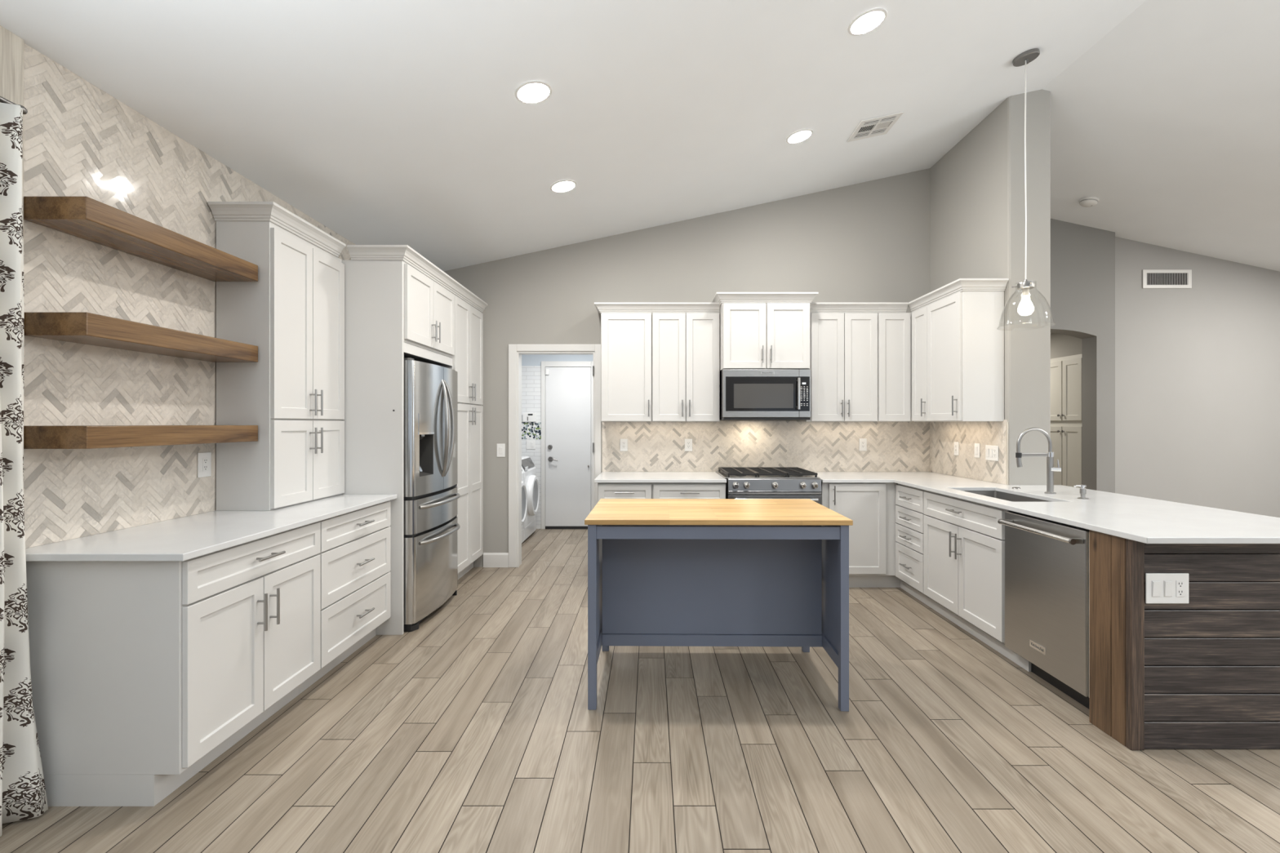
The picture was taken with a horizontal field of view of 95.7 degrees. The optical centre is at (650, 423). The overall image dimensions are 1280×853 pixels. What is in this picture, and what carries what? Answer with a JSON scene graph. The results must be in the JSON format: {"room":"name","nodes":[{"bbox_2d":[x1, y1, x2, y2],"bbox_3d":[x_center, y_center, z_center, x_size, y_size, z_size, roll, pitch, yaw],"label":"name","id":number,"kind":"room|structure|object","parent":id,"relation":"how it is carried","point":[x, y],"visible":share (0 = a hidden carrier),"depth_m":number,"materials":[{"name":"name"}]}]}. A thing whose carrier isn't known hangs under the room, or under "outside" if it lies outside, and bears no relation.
{"room":"kitchen","nodes":[
{"label":"kitchen","id":0,"kind":"room"},
{"bbox_2d":[23,42,381,548],"bbox_3d":[-2.326,-0.015,0.690,0.128,2.740,9.580,0,0,0],"label":"wall","id":1,"kind":"structure","parent":0,"point":[80,140],"depth_m":2.44,"materials":[{"name":"beige tile"}]},
{"bbox_2d":[0,25,23,236],"bbox_3d":[-2.259,-0.013,1.970,0.022,2.735,0.221,0,0,0],"label":"trim","id":2,"kind":"structure","parent":1,"relation":"attached to","point":[11,46],"depth_m":2.04,"materials":[{"name":"beige wood"}]},
{"bbox_2d":[0,96,27,114],"bbox_3d":[-2.210,-1.081,0.579,0.120,0.029,2.857,0,0,0],"label":"curtain rod","id":3,"kind":"object","parent":1,"relation":"attached to","point":[2,100],"visible":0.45,"depth_m":1.95,"materials":[{"name":"silver metal"}]},
{"bbox_2d":[0,102,48,836],"bbox_3d":[-2.144,0.138,1.627,0.109,2.410,0.780,0,0,0],"label":"curtain","id":4,"kind":"object","parent":3,"relation":"hanging from","point":[23,796],"visible":1,"depth_m":1.95,"materials":[{"name":"fabric"}]},
{"bbox_2d":[23,196,257,281],"bbox_3d":[-2.143,-0.777,2.543,0.235,0.083,0.921,0,0,0],"label":"shelf","id":5,"kind":"object","parent":1,"relation":"attached to","point":[86,218],"visible":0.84,"depth_m":2.34,"materials":[{"name":"brown wood"}]},
{"bbox_2d":[23,311,257,362],"bbox_3d":[-2.143,-0.360,2.543,0.235,0.084,0.921,0,0,0],"label":"shelf","id":6,"kind":"object","parent":1,"relation":"attached to","point":[80,327],"visible":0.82,"depth_m":2.29,"materials":[{"name":"brown wood"}]},
{"bbox_2d":[23,425,257,448],"bbox_3d":[-2.143,0.049,2.543,0.235,0.084,0.921,0,0,0],"label":"shelf","id":7,"kind":"object","parent":1,"relation":"attached to","point":[37,437],"visible":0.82,"depth_m":2.25,"materials":[{"name":"brown wood"}]},
{"bbox_2d":[197,452,211,477],"bbox_3d":[-2.256,0.207,2.935,0.009,0.125,0.085,0,0,0],"label":"wall outlet","id":8,"kind":"object","parent":1,"relation":"attached to","point":[204,459],"visible":1,"depth_m":2.93,"materials":[{"name":"white plastic"}]},
{"bbox_2d":[202,457,208,471],"bbox_3d":[-2.253,0.207,2.935,0.002,0.067,0.033,0,0,0],"label":"receptacle","id":9,"kind":"object","parent":8,"relation":"attached to","point":[205,460],"depth_m":2.93,"materials":[{"name":"white plastic"}]},
{"bbox_2d":[521,354,593,528],"bbox_3d":[-1.300,0.135,7.524,2.400,2.440,0.111,0,0,0],"label":"wall","id":10,"kind":"structure","parent":0,"point":[531,363],"depth_m":7.47,"materials":[{"name":"white paint"}]},
{"bbox_2d":[522,413,536,422],"bbox_3d":[-1.555,-0.083,7.452,0.170,0.115,0.034,0,0,0],"label":"control box","id":11,"kind":"object","parent":10,"relation":"attached to","point":[526,417],"visible":1,"depth_m":7.44,"materials":[{"name":"white plastic"}]},
{"bbox_2d":[526,440,535,448],"bbox_3d":[-1.540,0.270,7.463,0.115,0.117,0.012,0,0,0],"label":"wall switch","id":12,"kind":"object","parent":10,"relation":"attached to","point":[531,444],"visible":1,"depth_m":7.46,"materials":[{"name":"white plastic"}]},
{"bbox_2d":[541,360,593,528],"bbox_3d":[-1.040,0.275,7.465,0.730,2.160,0.030,0,0,0],"label":"trim","id":13,"kind":"structure","parent":10,"relation":"attached to","point":[544,363],"depth_m":7.45,"materials":[{"name":"white paint"}]},
{"bbox_2d":[545,367,591,528],"bbox_3d":[-1.058,0.312,7.435,0.585,2.085,0.086,0,0,0],"label":"door","id":14,"kind":"structure","parent":10,"relation":"in","point":[567,389],"depth_m":7.46,"materials":[{"name":"white paint"}]},
{"bbox_2d":[0,0,1279,274],"bbox_3d":[2.515,-1.966,1.175,9.870,1.246,10.650,0,0,0],"label":"ceiling","id":15,"kind":"structure","parent":0,"point":[380,122],"depth_m":3.46,"materials":[{"name":"white paint"}]},
{"bbox_2d":[514,80,551,103],"bbox_3d":[-0.609,-1.724,3.017,0.191,0.045,0.195,0,0,5],"label":"recessed light","id":16,"kind":"object","parent":15,"relation":"in","point":[535,91],"visible":1,"depth_m":3.00,"materials":[{"name":"white paint"}]},
{"bbox_2d":[550,179,576,192],"bbox_3d":[-0.630,-1.720,4.198,0.191,0.045,0.195,0,0,5],"label":"recessed light","id":17,"kind":"object","parent":15,"relation":"in","point":[565,185],"visible":1,"depth_m":4.18,"materials":[{"name":"white paint"}]},
{"bbox_2d":[786,128,813,143],"bbox_3d":[1.080,-2.082,4.200,0.191,0.045,0.195,0,0,5],"label":"recessed light","id":18,"kind":"object","parent":15,"relation":"in","point":[800,135],"visible":1,"depth_m":4.18,"materials":[{"name":"white paint"}]},
{"bbox_2d":[847,7,887,35],"bbox_3d":[1.130,-2.093,3.020,0.191,0.045,0.195,0,0,5],"label":"recessed light","id":19,"kind":"object","parent":15,"relation":"in","point":[868,20],"visible":1,"depth_m":3.00,"materials":[{"name":"white paint"}]},
{"bbox_2d":[847,111,903,142],"bbox_3d":[1.666,-2.204,4.310,0.304,0.071,0.310,0,0,0],"label":"ceiling vent","id":20,"kind":"object","parent":15,"relation":"in","point":[878,126],"visible":1,"depth_m":4.30,"materials":[{"name":"white metal"}]},
{"bbox_2d":[997,48,1055,328],"bbox_3d":[2.416,-1.504,3.730,0.320,1.758,0.320,0,0,0],"label":"pendant light","id":21,"kind":"object","parent":15,"relation":"hanging from","point":[1025,308],"visible":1,"depth_m":3.72,"materials":[{"name":"silver metal"}]},
{"bbox_2d":[1079,196,1099,207],"bbox_3d":[4.269,-2.157,5.640,0.158,0.070,0.160,0,0,6],"label":"smoke detector","id":22,"kind":"object","parent":15,"relation":"attached to","point":[1087,202],"visible":1,"depth_m":5.60,"materials":[{"name":"white plastic"}]},
{"bbox_2d":[0,528,1279,852],"bbox_3d":[2.417,1.385,2.425,10.066,0.060,13.150,0,0,0],"label":"floor","id":23,"kind":"structure","parent":0,"point":[472,729],"depth_m":2.35,"materials":[{"name":"brown wood"}]},
{"bbox_2d":[26,522,320,806],"bbox_3d":[-1.936,0.917,2.474,0.661,0.876,0.845,0,0,0],"label":"base cabinet","id":24,"kind":"object","parent":23,"relation":"on","point":[144,674],"visible":0.96,"depth_m":2.05,"materials":[{"name":"white paint"}]},
{"bbox_2d":[25,494,397,561],"bbox_3d":[-1.946,0.465,2.864,0.647,0.026,1.704,0,0,0],"label":"countertop","id":25,"kind":"structure","parent":24,"relation":"on","point":[188,537],"depth_m":2.37,"materials":[{"name":"white stone"}]},
{"bbox_2d":[207,201,346,511],"bbox_3d":[-2.086,-0.341,3.335,0.339,1.584,0.762,0,0,0],"label":"cabinet","id":26,"kind":"object","parent":25,"relation":"on","point":[294,313],"visible":1,"depth_m":3.06,"materials":[{"name":"white paint"}]},
{"bbox_2d":[298,500,391,694],"bbox_3d":[-1.936,0.917,3.305,0.661,0.876,0.815,0,0,0],"label":"base cabinet","id":27,"kind":"object","parent":23,"relation":"on","point":[355,553],"visible":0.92,"depth_m":3.23,"materials":[{"name":"white paint"}]},
{"bbox_2d":[341,244,459,635],"bbox_3d":[-1.896,0.112,4.160,0.733,2.486,0.996,0,0,0],"label":"refrigerator surround","id":28,"kind":"object","parent":23,"relation":"on","point":[394,312],"visible":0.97,"depth_m":3.72,"materials":[{"name":"white paint"}]},
{"bbox_2d":[404,357,460,631],"bbox_3d":[-1.838,0.463,4.201,0.804,1.785,0.880,0,0,0],"label":"refrigerator","id":29,"kind":"object","parent":23,"relation":"on","point":[431,495],"visible":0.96,"depth_m":3.96,"materials":[{"name":"silver metal"}]},
{"bbox_2d":[410,283,488,579],"bbox_3d":[-1.890,0.112,5.067,0.721,2.486,0.816,0,0,0],"label":"pantry cabinet","id":30,"kind":"object","parent":23,"relation":"on","point":[468,358],"visible":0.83,"depth_m":5.04,"materials":[{"name":"white paint"}]},
{"bbox_2d":[521,469,527,542],"bbox_3d":[-1.767,0.880,6.223,0.806,0.950,0.667,0,0,0],"label":"laundry machine","id":31,"kind":"object","parent":23,"relation":"on","point":[524,494],"visible":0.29,"depth_m":6.36,"materials":[{"name":"white metal"}]},
{"bbox_2d":[521,456,539,540],"bbox_3d":[-1.767,0.880,6.923,0.806,0.950,0.667,0,0,0],"label":"laundry machine","id":32,"kind":"object","parent":23,"relation":"on","point":[531,481],"visible":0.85,"depth_m":6.83,"materials":[{"name":"white metal"}]},
{"bbox_2d":[597,482,652,502],"bbox_3d":[-0.208,0.917,5.071,0.443,0.876,0.781,0,0,0],"label":"base cabinet","id":33,"kind":"object","parent":23,"relation":"on","point":[605,490],"visible":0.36,"depth_m":4.72,"materials":[{"name":"white paint"}]},
{"bbox_2d":[652,482,725,498],"bbox_3d":[0.317,0.917,5.071,0.604,0.876,0.781,0,0,0],"label":"base cabinet","id":34,"kind":"object","parent":23,"relation":"on","point":[660,490],"visible":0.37,"depth_m":4.73,"materials":[{"name":"white paint"}]},
{"bbox_2d":[594,471,726,482],"bbox_3d":[0.082,0.465,5.088,1.073,0.026,0.783,0,0,0],"label":"countertop","id":35,"kind":"structure","parent":34,"relation":"on","point":[604,477],"depth_m":4.91,"materials":[{"name":"white stone"}]},
{"bbox_2d":[584,498,853,711],"bbox_3d":[0.325,0.904,3.108,1.260,0.902,0.770,0,0,1],"label":"kitchen island","id":36,"kind":"object","parent":23,"relation":"on","point":[662,572],"visible":1,"depth_m":3.06,"materials":[{"name":"blue wood"}]},
{"bbox_2d":[715,466,822,505],"bbox_3d":[1.004,0.880,5.027,0.780,0.950,0.830,0,0,0],"label":"gas range","id":37,"kind":"object","parent":23,"relation":"on","point":[742,482],"visible":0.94,"depth_m":4.70,"materials":[{"name":"silver metal"}]},
{"bbox_2d":[715,471,819,478],"bbox_3d":[1.004,0.446,5.101,0.780,0.009,0.682,0,0,0],"label":"cooktop","id":38,"kind":"object","parent":37,"relation":"in","point":[722,473],"depth_m":4.79,"materials":[{"name":"black metal"}]},
{"bbox_2d":[820,482,901,587],"bbox_3d":[1.741,0.917,5.071,0.672,0.876,0.781,0,0,0],"label":"base cabinet","id":39,"kind":"object","parent":23,"relation":"on","point":[871,506],"visible":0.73,"depth_m":4.73,"materials":[{"name":"white paint"}]},
{"bbox_2d":[895,484,925,593],"bbox_3d":[2.291,0.917,4.495,0.661,0.876,0.487,0,0,0],"label":"base cabinet","id":40,"kind":"object","parent":23,"relation":"on","point":[909,514],"visible":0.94,"depth_m":4.48,"materials":[{"name":"white paint"}]},
{"bbox_2d":[900,580,1031,671],"bbox_3d":[2.073,1.324,3.980,0.014,0.062,1.630,0,0,0],"label":"strip","id":41,"kind":"object","parent":23,"relation":"on","point":[988,639],"visible":0.82,"depth_m":3.74,"materials":[{"name":"white paint"}]},
{"bbox_2d":[923,490,1008,644],"bbox_3d":[2.291,0.917,3.764,0.661,0.876,0.972,0,0,0],"label":"base cabinet","id":42,"kind":"object","parent":23,"relation":"on","point":[964,540],"visible":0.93,"depth_m":3.69,"materials":[{"name":"white paint"}]},
{"bbox_2d":[997,510,1088,709],"bbox_3d":[2.266,0.920,2.954,0.672,0.870,0.632,0,0,0],"label":"dishwasher","id":43,"kind":"object","parent":23,"relation":"on","point":[1046,562],"visible":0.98,"depth_m":2.90,"materials":[{"name":"silver metal"}]},
{"bbox_2d":[1050,354,1081,488],"bbox_3d":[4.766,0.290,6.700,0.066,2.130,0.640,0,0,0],"label":"linen cabinet","id":44,"kind":"object","parent":23,"relation":"on","point":[1065,371],"visible":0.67,"depth_m":6.64,"materials":[{"name":"white paint"}]},
{"bbox_2d":[1088,529,1279,750],"bbox_3d":[2.382,0.917,3.337,0.780,0.876,1.875,0,0,0],"label":"cladding","id":45,"kind":"object","parent":23,"relation":"on","point":[1203,673],"visible":0.74,"depth_m":2.41,"materials":[{"name":"brown wood"}]},
{"bbox_2d":[813,471,1279,543],"bbox_3d":[2.214,0.465,3.892,1.632,0.026,3.174,0,0,0],"label":"countertop","id":46,"kind":"structure","parent":45,"relation":"on","point":[1136,518],"depth_m":2.99,"materials":[{"name":"white stone"}]},
{"bbox_2d":[963,490,1050,502],"bbox_3d":[2.280,0.587,3.743,0.398,0.216,0.803,0,0,0],"label":"sink","id":47,"kind":"object","parent":46,"relation":"in","point":[1010,497],"visible":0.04,"depth_m":4.00,"materials":[{"name":"metal"}]},
{"bbox_2d":[1015,427,1061,493],"bbox_3d":[2.510,0.238,3.755,0.273,0.427,0.078,0,0,0],"label":"kitchen faucet","id":48,"kind":"object","parent":46,"relation":"on","point":[1050,455],"visible":1,"depth_m":3.75,"materials":[{"name":"silver metal"}]},
{"bbox_2d":[1073,484,1088,499],"bbox_3d":[2.592,0.409,3.490,0.080,0.086,0.054,0,0,0],"label":"soap dispenser","id":49,"kind":"object","parent":46,"relation":"on","point":[1082,491],"visible":1,"depth_m":3.48,"materials":[{"name":"silver metal"}]},
{"bbox_2d":[1145,573,1188,603],"bbox_3d":[2.137,0.681,2.393,0.177,0.125,0.012,0,0,0],"label":"wall switch","id":50,"kind":"object","parent":45,"relation":"attached to","point":[1160,588],"visible":1,"depth_m":2.39,"materials":[{"name":"white plastic"}]},
{"bbox_2d":[1176,580,1184,596],"bbox_3d":[2.187,0.681,2.392,0.033,0.067,0.002,0,0,0],"label":"receptacle","id":51,"kind":"object","parent":50,"relation":"attached to","point":[1180,584],"depth_m":2.39,"materials":[{"name":"white plastic"}]},
{"bbox_2d":[425,168,929,567],"bbox_3d":[0.128,-0.541,5.536,5.035,3.792,0.128,0,0,0],"label":"wall","id":52,"kind":"structure","parent":0,"point":[868,241],"depth_m":5.48,"materials":[{"name":"grey paint"}]},
{"bbox_2d":[483,552,508,567],"bbox_3d":[-1.457,1.288,5.472,0.236,0.135,0.016,0,0,0],"label":"baseboard","id":53,"kind":"structure","parent":52,"relation":"attached to","point":[490,559],"depth_m":5.46,"materials":[{"name":"white paint"}]},
{"bbox_2d":[497,444,505,457],"bbox_3d":[-1.412,0.251,5.473,0.078,0.125,0.012,0,0,0],"label":"wall switch","id":54,"kind":"object","parent":52,"relation":"attached to","point":[500,447],"visible":1,"depth_m":5.47,"materials":[{"name":"white plastic"}]},
{"bbox_2d":[508,344,600,567],"bbox_3d":[-0.902,0.302,5.531,0.872,2.106,0.148,0,0,0],"label":"trim","id":55,"kind":"structure","parent":52,"relation":"attached to","point":[515,351],"depth_m":5.46,"materials":[{"name":"white paint"}]},
{"bbox_2d":[594,302,652,422],"bbox_3d":[-0.241,-0.545,5.290,0.509,1.053,0.361,0,0,0],"label":"upper cabinet","id":56,"kind":"object","parent":52,"relation":"attached to","point":[626,327],"visible":1,"depth_m":5.16,"materials":[{"name":"white paint"}]},
{"bbox_2d":[620,439,627,451],"bbox_3d":[-0.250,0.200,5.466,0.072,0.117,0.009,0,0,0],"label":"wall outlet","id":57,"kind":"object","parent":52,"relation":"attached to","point":[624,442],"visible":1,"depth_m":5.46,"materials":[{"name":"white plastic"}]},
{"bbox_2d":[622,441,625,448],"bbox_3d":[-0.250,0.200,5.463,0.033,0.067,0.002,0,0,0],"label":"receptacle","id":58,"kind":"object","parent":57,"relation":"attached to","point":[623,442],"depth_m":5.46,"materials":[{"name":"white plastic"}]},
{"bbox_2d":[651,302,719,422],"bbox_3d":[0.317,-0.545,5.290,0.606,1.053,0.361,0,0,0],"label":"upper cabinet","id":59,"kind":"object","parent":52,"relation":"attached to","point":[686,335],"visible":0.98,"depth_m":5.15,"materials":[{"name":"white paint"}]},
{"bbox_2d":[684,439,692,451],"bbox_3d":[0.360,0.200,5.466,0.072,0.117,0.009,0,0,0],"label":"wall outlet","id":60,"kind":"object","parent":52,"relation":"attached to","point":[688,442],"visible":1,"depth_m":5.46,"materials":[{"name":"white plastic"}]},
{"bbox_2d":[686,441,690,448],"bbox_3d":[0.360,0.200,5.463,0.033,0.067,0.002,0,0,0],"label":"receptacle","id":61,"kind":"object","parent":60,"relation":"attached to","point":[688,443],"depth_m":5.46,"materials":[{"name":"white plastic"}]},
{"bbox_2d":[711,292,818,371],"bbox_3d":[1.005,-0.802,5.220,0.875,0.658,0.501,0,0,0],"label":"upper cabinet","id":62,"kind":"object","parent":52,"relation":"attached to","point":[759,331],"visible":0.9,"depth_m":5.02,"materials":[{"name":"white paint"}]},
{"bbox_2d":[720,369,810,420],"bbox_3d":[1.006,-0.252,5.203,0.757,0.438,0.528,0,0,0],"label":"microwave","id":63,"kind":"object","parent":62,"relation":"attached to","point":[744,394],"visible":1,"depth_m":4.99,"materials":[{"name":"silver metal"}]},
{"bbox_2d":[797,302,879,422],"bbox_3d":[1.707,-0.545,5.290,0.636,1.053,0.361,0,0,0],"label":"upper cabinet","id":64,"kind":"object","parent":52,"relation":"attached to","point":[843,335],"visible":0.95,"depth_m":5.16,"materials":[{"name":"white paint"}]},
{"bbox_2d":[858,438,866,450],"bbox_3d":[2.005,0.197,5.466,0.072,0.117,0.009,0,0,0],"label":"wall outlet","id":65,"kind":"object","parent":52,"relation":"attached to","point":[862,442],"visible":1,"depth_m":5.46,"materials":[{"name":"white plastic"}]},
{"bbox_2d":[861,440,864,448],"bbox_3d":[2.005,0.197,5.463,0.033,0.067,0.002,0,0,0],"label":"receptacle","id":66,"kind":"object","parent":65,"relation":"attached to","point":[862,442],"depth_m":5.46,"materials":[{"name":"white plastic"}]},
{"bbox_2d":[877,302,911,422],"bbox_3d":[2.180,-0.545,5.293,0.308,1.053,0.356,0,0,0],"label":"upper cabinet","id":67,"kind":"object","parent":52,"relation":"attached to","point":[894,323],"visible":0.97,"depth_m":5.15,"materials":[{"name":"white paint"}]},
{"bbox_2d":[929,88,1050,484],"bbox_3d":[2.797,-0.567,5.216,0.325,3.924,1.878,0,0,0],"label":"wall","id":68,"kind":"structure","parent":0,"point":[977,188],"depth_m":4.32,"materials":[{"name":"grey paint"}]},
{"bbox_2d":[954,441,959,455],"bbox_3d":[2.631,0.213,4.985,0.009,0.117,0.072,0,0,0],"label":"wall outlet","id":69,"kind":"object","parent":68,"relation":"attached to","point":[956,443],"visible":1,"depth_m":4.97,"materials":[{"name":"white plastic"}]},
{"bbox_2d":[907,278,1008,422],"bbox_3d":[2.458,-0.545,4.717,0.366,1.053,0.892,0,0,0],"label":"upper cabinet","id":70,"kind":"object","parent":68,"relation":"attached to","point":[957,343],"visible":1,"depth_m":4.34,"materials":[{"name":"white paint"}]},
{"bbox_2d":[974,443,979,457],"bbox_3d":[2.630,0.215,4.670,0.012,0.117,0.072,0,0,0],"label":"wall switch","id":71,"kind":"object","parent":68,"relation":"attached to","point":[976,445],"visible":1,"depth_m":4.66,"materials":[{"name":"white plastic"}]},
{"bbox_2d":[985,444,998,461],"bbox_3d":[2.630,0.225,4.468,0.012,0.117,0.163,0,0,0],"label":"wall switch","id":72,"kind":"object","parent":68,"relation":"attached to","point":[991,451],"visible":1,"depth_m":4.46,"materials":[{"name":"white plastic"}]},
{"bbox_2d":[993,448,995,457],"bbox_3d":[2.628,0.225,4.422,0.002,0.067,0.033,0,0,0],"label":"receptacle","id":73,"kind":"object","parent":72,"relation":"attached to","point":[994,450],"depth_m":4.42,"materials":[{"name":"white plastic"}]},
{"bbox_2d":[1008,510,1088,530],"bbox_3d":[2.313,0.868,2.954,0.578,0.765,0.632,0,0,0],"label":"handle","id":74,"kind":"object","parent":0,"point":[1029,516],"depth_m":2.93,"materials":[{"name":"silver metal"}]},
{"bbox_2d":[1050,333,1081,359],"bbox_3d":[4.860,0.135,7.685,0.120,2.440,2.630,0,0,0],"label":"wall","id":75,"kind":"structure","parent":0,"point":[1061,345],"depth_m":6.72,"materials":[{"name":"grey paint"}]},
{"bbox_2d":[1050,218,1115,493],"bbox_3d":[3.948,-0.559,6.260,1.976,3.829,0.210,0,0,0],"label":"wall","id":76,"kind":"structure","parent":0,"point":[1082,257],"depth_m":6.16,"materials":[{"name":"grey paint"}]},
{"bbox_2d":[1115,236,1279,517],"bbox_3d":[6.168,-0.350,6.310,2.464,3.410,0.120,0,0,0],"label":"wall","id":77,"kind":"structure","parent":0,"point":[1197,367],"depth_m":6.25,"materials":[{"name":"grey paint"}]},
{"bbox_2d":[1142,269,1191,288],"bbox_3d":[5.565,-1.560,6.243,0.524,0.200,0.012,0,0,0],"label":"air vent","id":78,"kind":"object","parent":77,"relation":"in","point":[1151,278],"visible":1,"depth_m":6.24,"materials":[{"name":"white metal"}]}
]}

